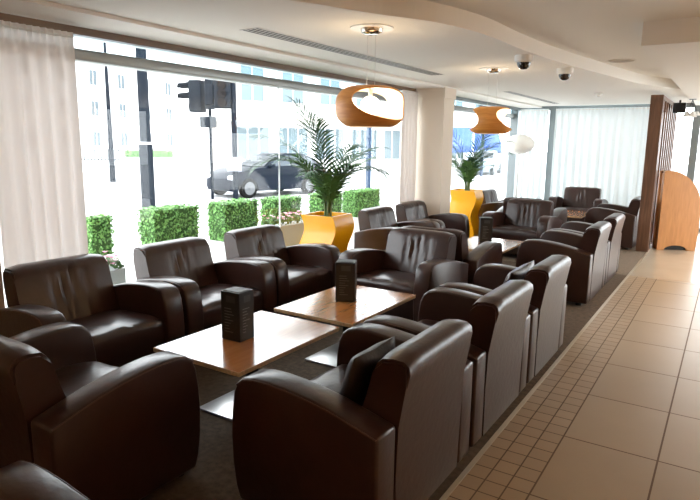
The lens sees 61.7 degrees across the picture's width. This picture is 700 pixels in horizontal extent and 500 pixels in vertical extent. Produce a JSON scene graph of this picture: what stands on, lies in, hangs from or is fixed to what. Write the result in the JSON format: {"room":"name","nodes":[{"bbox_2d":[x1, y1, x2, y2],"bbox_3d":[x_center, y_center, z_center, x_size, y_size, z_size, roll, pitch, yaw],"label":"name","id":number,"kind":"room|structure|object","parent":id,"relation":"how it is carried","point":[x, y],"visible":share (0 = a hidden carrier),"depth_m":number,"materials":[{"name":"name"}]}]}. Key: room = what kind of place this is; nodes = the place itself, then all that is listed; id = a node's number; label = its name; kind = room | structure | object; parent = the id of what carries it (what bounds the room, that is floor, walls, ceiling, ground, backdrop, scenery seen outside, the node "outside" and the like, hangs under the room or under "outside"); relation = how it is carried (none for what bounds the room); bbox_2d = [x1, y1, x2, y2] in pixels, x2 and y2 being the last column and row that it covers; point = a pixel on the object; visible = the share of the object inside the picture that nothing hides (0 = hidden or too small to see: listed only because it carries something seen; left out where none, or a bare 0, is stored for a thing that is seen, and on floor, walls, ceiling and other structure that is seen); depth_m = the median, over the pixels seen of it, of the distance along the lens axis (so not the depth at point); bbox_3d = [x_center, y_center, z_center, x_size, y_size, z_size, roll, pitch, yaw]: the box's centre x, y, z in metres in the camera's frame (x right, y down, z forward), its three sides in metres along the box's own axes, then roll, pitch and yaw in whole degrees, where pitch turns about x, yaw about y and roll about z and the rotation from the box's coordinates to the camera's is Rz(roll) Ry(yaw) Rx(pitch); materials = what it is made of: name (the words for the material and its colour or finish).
{"room":"hotel lounge","nodes":[
{"label":"hotel lounge","id":0,"kind":"room"},
{"bbox_2d":[0,259,4,308],"bbox_3d":[-3.497,0.026,1.834,0.280,2.310,4.430,7,12,32],"label":"wall","id":1,"kind":"structure","parent":0,"point":[2,300],"depth_m":3.68,"materials":[{"name":"beige paint"}]},
{"bbox_2d":[0,13,415,91],"bbox_3d":[-0.672,-1.819,5.834,0.070,0.055,5.790,7,12,32],"label":"trim","id":2,"kind":"structure","parent":1,"relation":"attached to","point":[77,31],"depth_m":4.69,"materials":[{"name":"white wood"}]},
{"bbox_2d":[74,48,386,227],"bbox_3d":[-0.768,-0.721,6.090,0.150,2.310,5.790,7,12,32],"label":"window","id":3,"kind":"structure","parent":1,"relation":"in","point":[81,55],"depth_m":5.10,"materials":[{"name":"grey metal"}]},
{"bbox_2d":[0,0,692,107],"bbox_3d":[0.676,-1.806,5.315,3.590,0.145,15.250,7,12,32],"label":"ceiling","id":4,"kind":"structure","parent":0,"point":[453,42],"depth_m":4.61,"materials":[{"name":"white paint"}]},
{"bbox_2d":[0,20,88,268],"bbox_3d":[-2.029,-0.312,3.873,0.076,2.235,0.585,7,12,32],"label":"curtain","id":5,"kind":"object","parent":4,"relation":"hanging from","point":[43,211],"visible":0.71,"depth_m":3.81,"materials":[{"name":"white fabric"}]},
{"bbox_2d":[241,27,444,75],"bbox_3d":[0.150,-1.778,5.411,0.170,0.003,3.170,7,12,32],"label":"ceiling vent","id":6,"kind":"object","parent":4,"relation":"in","point":[259,31],"visible":1,"depth_m":4.95,"materials":[{"name":"grey metal"}]},
{"bbox_2d":[335,23,403,127],"bbox_3d":[0.145,-1.198,4.083,0.503,0.668,0.446,-7,13,-35],"label":"pendant lamp","id":7,"kind":"object","parent":4,"relation":"hanging from","point":[348,113],"visible":1,"depth_m":4.01,"materials":[{"name":"brown wood"}]},
{"bbox_2d":[361,96,379,113],"bbox_3d":[0.143,-1.016,4.116,0.140,0.126,0.140,-7,13,-35],"label":"bulb","id":8,"kind":"object","parent":7,"relation":"attached to","point":[370,104],"depth_m":4.07,"materials":[{"name":"white glass"}]},
{"bbox_2d":[399,90,417,202],"bbox_3d":[0.808,-1.064,8.163,0.077,2.235,0.450,7,12,32],"label":"curtain","id":9,"kind":"object","parent":4,"relation":"hanging from","point":[409,122],"visible":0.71,"depth_m":8.07,"materials":[{"name":"white fabric"}]},
{"bbox_2d":[456,96,520,110],"bbox_3d":[2.333,-2.622,10.412,0.070,0.055,4.580,7,12,32],"label":"trim","id":10,"kind":"structure","parent":4,"relation":"attached to","point":[457,97],"depth_m":10.41,"materials":[{"name":"grey"}]},
{"bbox_2d":[469,67,511,133],"bbox_3d":[1.497,-1.566,6.178,0.446,0.668,0.503,5,11,22],"label":"pendant lamp","id":11,"kind":"object","parent":4,"relation":"hanging from","point":[490,118],"visible":1,"depth_m":6.04,"materials":[{"name":"brown wood"}]},
{"bbox_2d":[515,54,533,69],"bbox_3d":[1.544,-1.666,5.199,0.166,0.125,0.166,7,12,32],"label":"dome camera","id":12,"kind":"object","parent":4,"relation":"attached to","point":[523,61],"visible":1,"depth_m":5.15,"materials":[{"name":"white plastic"}]},
{"bbox_2d":[515,109,548,198],"bbox_3d":[3.756,-1.769,12.157,0.576,2.250,0.061,7,12,32],"label":"curtain","id":13,"kind":"object","parent":4,"relation":"hanging from","point":[533,122],"visible":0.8,"depth_m":12.10,"materials":[{"name":"white fabric"}]},
{"bbox_2d":[504,91,559,103],"bbox_3d":[3.141,-2.572,9.940,0.130,0.003,3.000,7,12,32],"label":"ceiling vent","id":14,"kind":"object","parent":4,"relation":"in","point":[510,92],"visible":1,"depth_m":9.73,"materials":[{"name":"grey metal"}]},
{"bbox_2d":[557,67,573,79],"bbox_3d":[2.207,-1.808,6.020,0.166,0.125,0.166,7,12,32],"label":"dome camera","id":15,"kind":"object","parent":4,"relation":"attached to","point":[564,73],"visible":1,"depth_m":5.97,"materials":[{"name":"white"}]},
{"bbox_2d":[550,107,649,206],"bbox_3d":[4.924,-1.619,11.414,1.931,2.250,0.082,7,12,32],"label":"curtain","id":16,"kind":"object","parent":4,"relation":"hanging from","point":[604,149],"visible":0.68,"depth_m":11.38,"materials":[{"name":"white fabric"}]},
{"bbox_2d":[140,245,645,499],"bbox_3d":[0.613,0.598,5.717,3.070,0.120,15.150,7,12,32],"label":"carpet","id":17,"kind":"structure","parent":0,"point":[213,477],"depth_m":3.53,"materials":[{"name":"carpet"}]},
{"bbox_2d":[0,461,89,499],"bbox_3d":[-0.991,0.939,1.268,0.762,0.775,0.931,7,12,32],"label":"armchair","id":18,"kind":"object","parent":17,"relation":"on","point":[19,480],"visible":1,"depth_m":1.63,"materials":[{"name":"leather"}]},
{"bbox_2d":[0,254,184,366],"bbox_3d":[-1.683,0.475,3.758,0.762,0.775,0.931,8,13,34],"label":"armchair","id":19,"kind":"object","parent":17,"relation":"on","point":[125,321],"visible":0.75,"depth_m":3.78,"materials":[{"name":"leather"}]},
{"bbox_2d":[0,322,199,499],"bbox_3d":[-1.294,0.679,2.669,0.931,0.775,0.762,7,12,32],"label":"armchair","id":20,"kind":"object","parent":17,"relation":"on","point":[127,431],"visible":0.93,"depth_m":2.39,"materials":[{"name":"leather"}]},
{"bbox_2d":[129,237,276,335],"bbox_3d":[-1.155,0.339,4.535,0.762,0.775,0.931,7,12,32],"label":"armchair","id":21,"kind":"object","parent":17,"relation":"on","point":[186,263],"visible":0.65,"depth_m":4.59,"materials":[{"name":"leather"}]},
{"bbox_2d":[153,311,338,420],"bbox_3d":[-0.577,0.717,3.460,0.640,0.428,0.890,7,12,32],"label":"coffee table","id":22,"kind":"object","parent":17,"relation":"on","point":[276,336],"visible":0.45,"depth_m":3.33,"materials":[{"name":"brown wood"}]},
{"bbox_2d":[221,286,253,342],"bbox_3d":[-0.647,0.367,3.373,0.142,0.288,0.126,7,12,31],"label":"box","id":23,"kind":"object","parent":22,"relation":"on","point":[237,304],"visible":1,"depth_m":3.33,"materials":[{"name":"black"}]},
{"bbox_2d":[224,224,339,317],"bbox_3d":[-0.637,0.203,5.314,0.762,0.775,0.931,7,12,32],"label":"armchair","id":24,"kind":"object","parent":17,"relation":"on","point":[301,270],"visible":0.56,"depth_m":5.30,"materials":[{"name":"leather"}]},
{"bbox_2d":[299,211,353,253],"bbox_3d":[-0.261,-0.003,6.423,0.456,0.790,0.435,7,12,29],"label":"planter","id":25,"kind":"object","parent":17,"relation":"on","point":[337,230],"visible":0.47,"depth_m":6.24,"materials":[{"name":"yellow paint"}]},
{"bbox_2d":[242,96,393,216],"bbox_3d":[-0.358,-0.983,6.258,1.621,1.325,1.286,-3,11,-17],"label":"potted palm","id":26,"kind":"object","parent":25,"relation":"in","point":[328,186],"visible":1,"depth_m":6.27,"materials":[{"name":"green plant"}]},
{"bbox_2d":[274,285,415,367],"bbox_3d":[-0.015,0.578,4.252,0.640,0.428,0.890,7,12,32],"label":"coffee table","id":27,"kind":"object","parent":17,"relation":"on","point":[370,302],"visible":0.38,"depth_m":4.13,"materials":[{"name":"wood"}]},
{"bbox_2d":[335,259,356,301],"bbox_3d":[-0.027,0.218,4.227,0.142,0.288,0.126,2,10,7],"label":"box","id":28,"kind":"object","parent":27,"relation":"on","point":[346,269],"visible":1,"depth_m":4.17,"materials":[{"name":"black"}]},
{"bbox_2d":[232,319,472,499],"bbox_3d":[0.066,0.696,2.660,0.762,0.775,0.931,7,12,32],"label":"armchair","id":29,"kind":"object","parent":17,"relation":"on","point":[294,437],"visible":0.98,"depth_m":2.33,"materials":[{"name":"leather"}]},
{"bbox_2d":[339,336,394,405],"bbox_3d":[0.068,0.539,2.455,0.144,0.299,0.330,7,12,32],"label":"cushion","id":30,"kind":"object","parent":29,"relation":"on","point":[357,377],"visible":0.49,"depth_m":2.33,"materials":[{"name":"black fabric"}]},
{"bbox_2d":[354,206,440,250],"bbox_3d":[0.578,-0.114,7.120,0.762,0.775,0.931,7,12,32],"label":"armchair","id":31,"kind":"object","parent":17,"relation":"on","point":[375,223],"visible":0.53,"depth_m":6.97,"materials":[{"name":"leather"}]},
{"bbox_2d":[339,227,468,321],"bbox_3d":[0.475,0.237,5.198,0.931,0.775,0.762,8,13,36],"label":"armchair","id":32,"kind":"object","parent":17,"relation":"on","point":[414,261],"visible":0.72,"depth_m":5.17,"materials":[{"name":"leather"}]},
{"bbox_2d":[395,200,469,237],"bbox_3d":[1.084,-0.249,7.891,0.762,0.775,0.931,7,12,32],"label":"armchair","id":33,"kind":"object","parent":17,"relation":"on","point":[415,209],"visible":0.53,"depth_m":7.98,"materials":[{"name":"leather"}]},
{"bbox_2d":[363,280,532,446],"bbox_3d":[0.592,0.555,3.463,0.762,0.775,0.931,7,12,32],"label":"armchair","id":34,"kind":"object","parent":17,"relation":"on","point":[499,319],"visible":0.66,"depth_m":3.19,"materials":[{"name":"leather"}]},
{"bbox_2d":[403,226,501,283],"bbox_3d":[0.940,0.127,5.827,0.931,0.775,0.762,7,12,32],"label":"armchair","id":35,"kind":"object","parent":17,"relation":"on","point":[487,252],"visible":0.31,"depth_m":5.40,"materials":[{"name":"leather"}]},
{"bbox_2d":[450,188,483,237],"bbox_3d":[1.911,-0.600,9.765,0.476,0.810,0.454,7,12,29],"label":"planter","id":36,"kind":"object","parent":17,"relation":"on","point":[468,203],"visible":0.7,"depth_m":9.57,"materials":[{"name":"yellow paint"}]},
{"bbox_2d":[452,128,515,190],"bbox_3d":[1.978,-1.486,9.481,1.485,1.188,1.048,-1,11,-11],"label":"potted palm","id":37,"kind":"object","parent":36,"relation":"in","point":[470,166],"visible":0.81,"depth_m":9.53,"materials":[{"name":"green"}]},
{"bbox_2d":[478,188,502,217],"bbox_3d":[2.666,-0.662,10.248,0.762,0.775,0.931,7,12,32],"label":"armchair","id":38,"kind":"object","parent":17,"relation":"on","point":[490,202],"visible":0.3,"depth_m":10.05,"materials":[{"name":"leather"}]},
{"bbox_2d":[468,236,522,253],"bbox_3d":[1.565,0.138,6.759,0.640,0.428,0.890,7,12,32],"label":"coffee table","id":39,"kind":"object","parent":17,"relation":"on","point":[507,245],"visible":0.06,"depth_m":6.75,"materials":[{"name":"wood"}]},
{"bbox_2d":[478,217,492,242],"bbox_3d":[1.578,-0.237,6.817,0.142,0.288,0.126,1,10,4],"label":"box","id":40,"kind":"object","parent":39,"relation":"on","point":[485,223],"visible":0.99,"depth_m":6.76,"materials":[{"name":"black"}]},
{"bbox_2d":[438,255,570,382],"bbox_3d":[1.119,0.415,4.265,0.762,0.775,0.931,7,12,32],"label":"armchair","id":41,"kind":"object","parent":17,"relation":"on","point":[547,307],"visible":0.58,"depth_m":3.99,"materials":[{"name":"leather"}]},
{"bbox_2d":[503,260,533,283],"bbox_3d":[1.183,0.248,4.175,0.143,0.278,0.540,7,12,32],"label":"cushion","id":42,"kind":"object","parent":41,"relation":"on","point":[519,273],"visible":0.32,"depth_m":4.04,"materials":[{"name":"leather"}]},
{"bbox_2d":[504,134,534,196],"bbox_3d":[3.043,-1.224,10.676,0.530,1.735,0.530,7,12,32],"label":"floor lamp","id":43,"kind":"object","parent":17,"relation":"on","point":[521,144],"visible":0.8,"depth_m":10.38,"materials":[{"name":"white"}]},
{"bbox_2d":[482,198,561,254],"bbox_3d":[2.440,-0.310,8.310,0.931,0.775,0.762,8,13,34],"label":"armchair","id":44,"kind":"object","parent":17,"relation":"on","point":[524,219],"visible":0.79,"depth_m":8.30,"materials":[{"name":"leather"}]},
{"bbox_2d":[496,197,567,223],"bbox_3d":[2.777,-0.437,9.026,0.931,0.775,0.762,7,12,32],"label":"armchair","id":45,"kind":"object","parent":17,"relation":"on","point":[561,213],"visible":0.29,"depth_m":8.81,"materials":[{"name":"leather"}]},
{"bbox_2d":[439,247,651,499],"bbox_3d":[1.913,0.762,4.893,0.025,0.123,15.150,7,12,32],"label":"trim","id":46,"kind":"structure","parent":17,"relation":"on","point":[487,445],"depth_m":3.52,"materials":[{"name":"silver metal"}]},
{"bbox_2d":[516,221,611,305],"bbox_3d":[2.268,0.078,6.178,0.762,0.775,0.931,7,12,32],"label":"armchair","id":47,"kind":"object","parent":17,"relation":"on","point":[587,252],"visible":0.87,"depth_m":5.79,"materials":[{"name":"leather"}]},
{"bbox_2d":[567,210,586,221],"bbox_3d":[3.661,-0.415,9.916,0.640,0.428,0.890,7,12,32],"label":"coffee table","id":48,"kind":"object","parent":17,"relation":"on","point":[570,214],"visible":0.16,"depth_m":9.73,"materials":[{"name":"wood"}]},
{"bbox_2d":[548,186,608,221],"bbox_3d":[4.260,-0.770,10.940,0.931,0.775,0.762,7,12,32],"label":"armchair","id":49,"kind":"object","parent":17,"relation":"on","point":[575,198],"visible":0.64,"depth_m":11.00,"materials":[{"name":"leather"}]},
{"bbox_2d":[550,213,624,284],"bbox_3d":[2.781,-0.059,6.960,0.762,0.775,0.931,7,12,32],"label":"armchair","id":50,"kind":"object","parent":17,"relation":"on","point":[617,220],"visible":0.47,"depth_m":6.74,"materials":[{"name":"leather"}]},
{"bbox_2d":[584,196,640,249],"bbox_3d":[4.217,-0.473,9.311,0.762,0.775,0.931,7,12,32],"label":"armchair","id":51,"kind":"object","parent":17,"relation":"on","point":[599,213],"visible":0.62,"depth_m":8.88,"materials":[{"name":"leather"}]},
{"bbox_2d":[635,95,676,251],"bbox_3d":[5.127,-1.298,9.706,0.167,2.276,2.760,7,12,32],"label":"screen","id":52,"kind":"object","parent":17,"relation":"on","point":[661,122],"visible":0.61,"depth_m":8.67,"materials":[{"name":"brown wood"}]},
{"bbox_2d":[415,87,455,215],"bbox_3d":[1.106,-1.140,8.498,0.665,2.310,0.380,7,12,32],"label":"wall column","id":53,"kind":"structure","parent":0,"point":[435,119],"depth_m":8.24,"materials":[{"name":"beige paint"}]},
{"bbox_2d":[454,105,519,197],"bbox_3d":[2.254,-1.522,10.658,0.190,2.310,4.580,7,12,32],"label":"window","id":54,"kind":"structure","parent":53,"relation":"attached to","point":[514,117],"depth_m":12.35,"materials":[{"name":"grey metal"}]},
{"bbox_2d":[425,0,699,78],"bbox_3d":[2.409,-1.716,4.253,7.650,0.100,15.350,7,12,32],"label":"ceiling","id":55,"kind":"structure","parent":0,"point":[602,31],"depth_m":4.27,"materials":[{"name":"white paint"}]},
{"bbox_2d":[607,59,635,62],"bbox_3d":[2.906,-2.022,6.261,0.280,0.007,0.280,7,12,32],"label":"ceiling speaker","id":56,"kind":"object","parent":55,"relation":"attached to","point":[613,60],"visible":1,"depth_m":6.23,"materials":[{"name":"white paint"}]},
{"bbox_2d":[609,60,634,62],"bbox_3d":[2.906,-2.023,6.261,0.250,0.006,0.250,7,12,32],"label":"grille","id":57,"kind":"object","parent":56,"relation":"attached to","point":[610,61],"depth_m":6.29,"materials":[{"name":"beige"}]},
{"bbox_2d":[446,232,699,499],"bbox_3d":[3.731,0.995,3.740,4.305,0.120,15.150,7,12,32],"label":"floor","id":58,"kind":"structure","parent":0,"point":[635,435],"depth_m":3.45,"materials":[{"name":"tile"}]},
{"bbox_2d":[521,103,699,231],"bbox_3d":[6.562,-1.467,10.572,7.350,2.330,0.180,7,12,32],"label":"window","id":59,"kind":"structure","parent":58,"relation":"on","point":[695,133],"depth_m":11.41,"materials":[{"name":"grey metal"}]},
{"bbox_2d":[652,170,699,250],"bbox_3d":[4.974,-0.602,8.883,0.575,1.200,0.190,2,10,6],"label":"kiosk","id":60,"kind":"object","parent":58,"relation":"on","point":[677,211],"visible":1,"depth_m":8.81,"materials":[{"name":"brown wood"}]},
{"bbox_2d":[641,17,699,104],"bbox_3d":[5.943,-1.933,6.411,4.060,0.170,7.680,7,12,32],"label":"ceiling","id":61,"kind":"structure","parent":0,"point":[673,44],"depth_m":4.44,"materials":[{"name":"white paint"}]},
{"bbox_2d":[672,100,686,112],"bbox_3d":[5.252,-2.286,9.327,0.180,0.199,0.144,7,12,32],"label":"monitor","id":62,"kind":"object","parent":61,"relation":"hanging from","point":[679,107],"visible":0.91,"depth_m":9.27,"materials":[{"name":"black plastic"}]},
{"bbox_2d":[676,104,682,110],"bbox_3d":[5.215,-2.256,9.273,0.100,0.100,0.006,7,12,32],"label":"grille","id":63,"kind":"object","parent":62,"relation":"attached to","point":[679,107],"depth_m":9.27,"materials":[{"name":"black"}]},
{"bbox_2d":[683,99,699,116],"bbox_3d":[5.329,-2.210,9.111,0.246,0.270,0.253,7,12,32],"label":"spotlight","id":64,"kind":"object","parent":61,"relation":"hanging from","point":[693,113],"visible":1,"depth_m":9.09,"materials":[{"name":"grey metal"}]},
{"label":"outside","id":65,"kind":"structure","parent":0,"visible":0},
{"bbox_2d":[0,151,687,246],"bbox_3d":[-27.035,-12.185,76.058,111.000,0.300,220.000,7,12,32],"label":"street","id":66,"kind":"structure","parent":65,"point":[121,199],"depth_m":24.66,"materials":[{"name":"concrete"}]},
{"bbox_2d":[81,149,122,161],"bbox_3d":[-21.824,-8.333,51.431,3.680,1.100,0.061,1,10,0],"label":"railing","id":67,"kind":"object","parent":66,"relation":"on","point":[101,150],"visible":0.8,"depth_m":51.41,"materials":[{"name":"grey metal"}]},
{"bbox_2d":[103,42,115,181],"bbox_3d":[-10.626,-6.306,25.756,0.256,6.600,0.260,7,12,32],"label":"lamp post","id":68,"kind":"object","parent":66,"relation":"on","point":[108,106],"visible":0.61,"depth_m":25.86,"materials":[{"name":"black metal"}]},
{"bbox_2d":[73,37,176,154],"bbox_3d":[-34.446,-24.876,88.568,10.150,20.000,73.763,4,11,17],"label":"building","id":69,"kind":"structure","parent":66,"relation":"on","point":[90,78],"depth_m":81.34,"materials":[{"name":"white"}]},
{"bbox_2d":[135,48,155,207],"bbox_3d":[-5.563,-5.598,15.533,0.390,9.000,0.390,7,12,32],"label":"lamp post","id":70,"kind":"object","parent":66,"relation":"on","point":[146,161],"visible":0.67,"depth_m":15.89,"materials":[{"name":"black metal"}]},
{"bbox_2d":[124,150,172,157],"bbox_3d":[-22.729,-10.863,66.220,5.415,0.965,1.041,1,10,0],"label":"shrub","id":71,"kind":"object","parent":66,"relation":"on","point":[128,153],"visible":0.71,"depth_m":65.86,"materials":[{"name":"green plant"}]},
{"bbox_2d":[177,79,216,198],"bbox_3d":[-4.889,-3.553,18.844,1.210,3.800,0.400,3,11,13],"label":"traffic light","id":72,"kind":"object","parent":66,"relation":"on","point":[195,94],"visible":0.98,"depth_m":18.51,"materials":[{"name":"black metal"}]},
{"bbox_2d":[205,80,241,199],"bbox_3d":[-3.905,-3.369,18.177,1.070,3.700,0.345,0,10,-2],"label":"traffic light","id":73,"kind":"object","parent":66,"relation":"on","point":[222,94],"visible":0.87,"depth_m":17.91,"materials":[{"name":"black metal"}]},
{"bbox_2d":[206,152,323,197],"bbox_3d":[-2.947,-2.733,20.960,1.960,1.470,4.289,10,14,42],"label":"car","id":74,"kind":"object","parent":66,"relation":"on","point":[265,177],"visible":0.78,"depth_m":20.05,"materials":[{"name":"black paint"}]},
{"bbox_2d":[173,54,478,170],"bbox_3d":[-0.428,-12.113,43.137,23.227,12.000,9.800,-6,12,-32],"label":"building","id":75,"kind":"structure","parent":66,"relation":"on","point":[257,106],"depth_m":37.28,"materials":[{"name":"beige"}]},
{"bbox_2d":[365,128,371,187],"bbox_3d":[0.789,-6.248,23.654,0.217,7.500,0.220,7,12,32],"label":"sign post","id":76,"kind":"object","parent":66,"relation":"on","point":[368,130],"visible":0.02,"depth_m":24.02,"materials":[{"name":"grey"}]},
{"bbox_2d":[452,127,501,154],"bbox_3d":[7.843,-6.901,40.173,4.800,3.000,1.250,0,10,-2],"label":"awning","id":77,"kind":"object","parent":66,"relation":"on","point":[466,135],"visible":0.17,"depth_m":39.85,"materials":[{"name":"blue"}]},
{"bbox_2d":[479,105,484,175],"bbox_3d":[7.784,-6.969,34.145,0.620,5.300,0.445,1,10,4],"label":"sign post","id":78,"kind":"object","parent":66,"relation":"on","point":[481,171],"visible":0.06,"depth_m":34.32,"materials":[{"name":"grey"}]},
{"bbox_2d":[466,150,500,174],"bbox_3d":[8.606,-5.653,37.649,1.960,1.470,4.289,5,11,22],"label":"car","id":79,"kind":"object","parent":66,"relation":"on","point":[495,159],"visible":0.4,"depth_m":36.74,"materials":[{"name":"white paint"}]},
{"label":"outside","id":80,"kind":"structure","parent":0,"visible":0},
{"bbox_2d":[0,165,699,307],"bbox_3d":[19.729,-0.914,15.905,34.000,0.320,72.000,7,12,32],"label":"terrace","id":81,"kind":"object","parent":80,"point":[126,241],"visible":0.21,"depth_m":10.91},
{"bbox_2d":[86,213,118,265],"bbox_3d":[-2.469,0.076,5.793,0.180,0.871,0.300,7,12,32],"label":"box hedge","id":82,"kind":"object","parent":81,"relation":"on","point":[99,228],"visible":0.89,"depth_m":5.71,"materials":[{"name":"green plant"}]},
{"bbox_2d":[102,251,125,284],"bbox_3d":[-2.144,0.319,5.232,0.225,0.603,0.227,7,12,32],"label":"trough","id":83,"kind":"object","parent":81,"relation":"on","point":[118,272],"visible":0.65,"depth_m":5.18,"materials":[{"name":"grey"}]},
{"bbox_2d":[137,203,200,245],"bbox_3d":[-1.983,-0.056,6.478,0.320,0.895,0.680,7,12,32],"label":"box hedge","id":84,"kind":"object","parent":81,"relation":"on","point":[166,222],"visible":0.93,"depth_m":6.28,"materials":[{"name":"green plant"}]},
{"bbox_2d":[206,197,259,262],"bbox_3d":[-1.445,-0.196,7.298,0.360,0.888,0.660,7,12,32],"label":"box hedge","id":85,"kind":"object","parent":81,"relation":"on","point":[227,215],"visible":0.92,"depth_m":7.06,"materials":[{"name":"green plant"}]},
{"bbox_2d":[259,194,302,224],"bbox_3d":[-0.940,-0.319,8.069,0.320,0.864,0.640,7,12,32],"label":"box hedge","id":86,"kind":"object","parent":81,"relation":"on","point":[270,206],"visible":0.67,"depth_m":7.86,"materials":[{"name":"green plant"}]},
{"bbox_2d":[262,210,305,246],"bbox_3d":[-0.765,-0.113,7.319,0.244,0.732,0.835,7,12,32],"label":"trough","id":87,"kind":"object","parent":81,"relation":"on","point":[292,231],"visible":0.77,"depth_m":7.21,"materials":[{"name":"grey"}]},
{"bbox_2d":[307,192,343,212],"bbox_3d":[-0.366,-0.467,8.942,0.303,0.853,0.630,7,12,32],"label":"box hedge","id":88,"kind":"object","parent":81,"relation":"on","point":[316,204],"visible":0.3,"depth_m":8.71,"materials":[{"name":"green plant"}]},
{"bbox_2d":[342,187,380,241],"bbox_3d":[0.194,-0.612,9.800,0.321,0.842,0.860,7,12,32],"label":"box hedge","id":89,"kind":"object","parent":81,"relation":"on","point":[354,200],"visible":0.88,"depth_m":9.48,"materials":[{"name":"green plant"}]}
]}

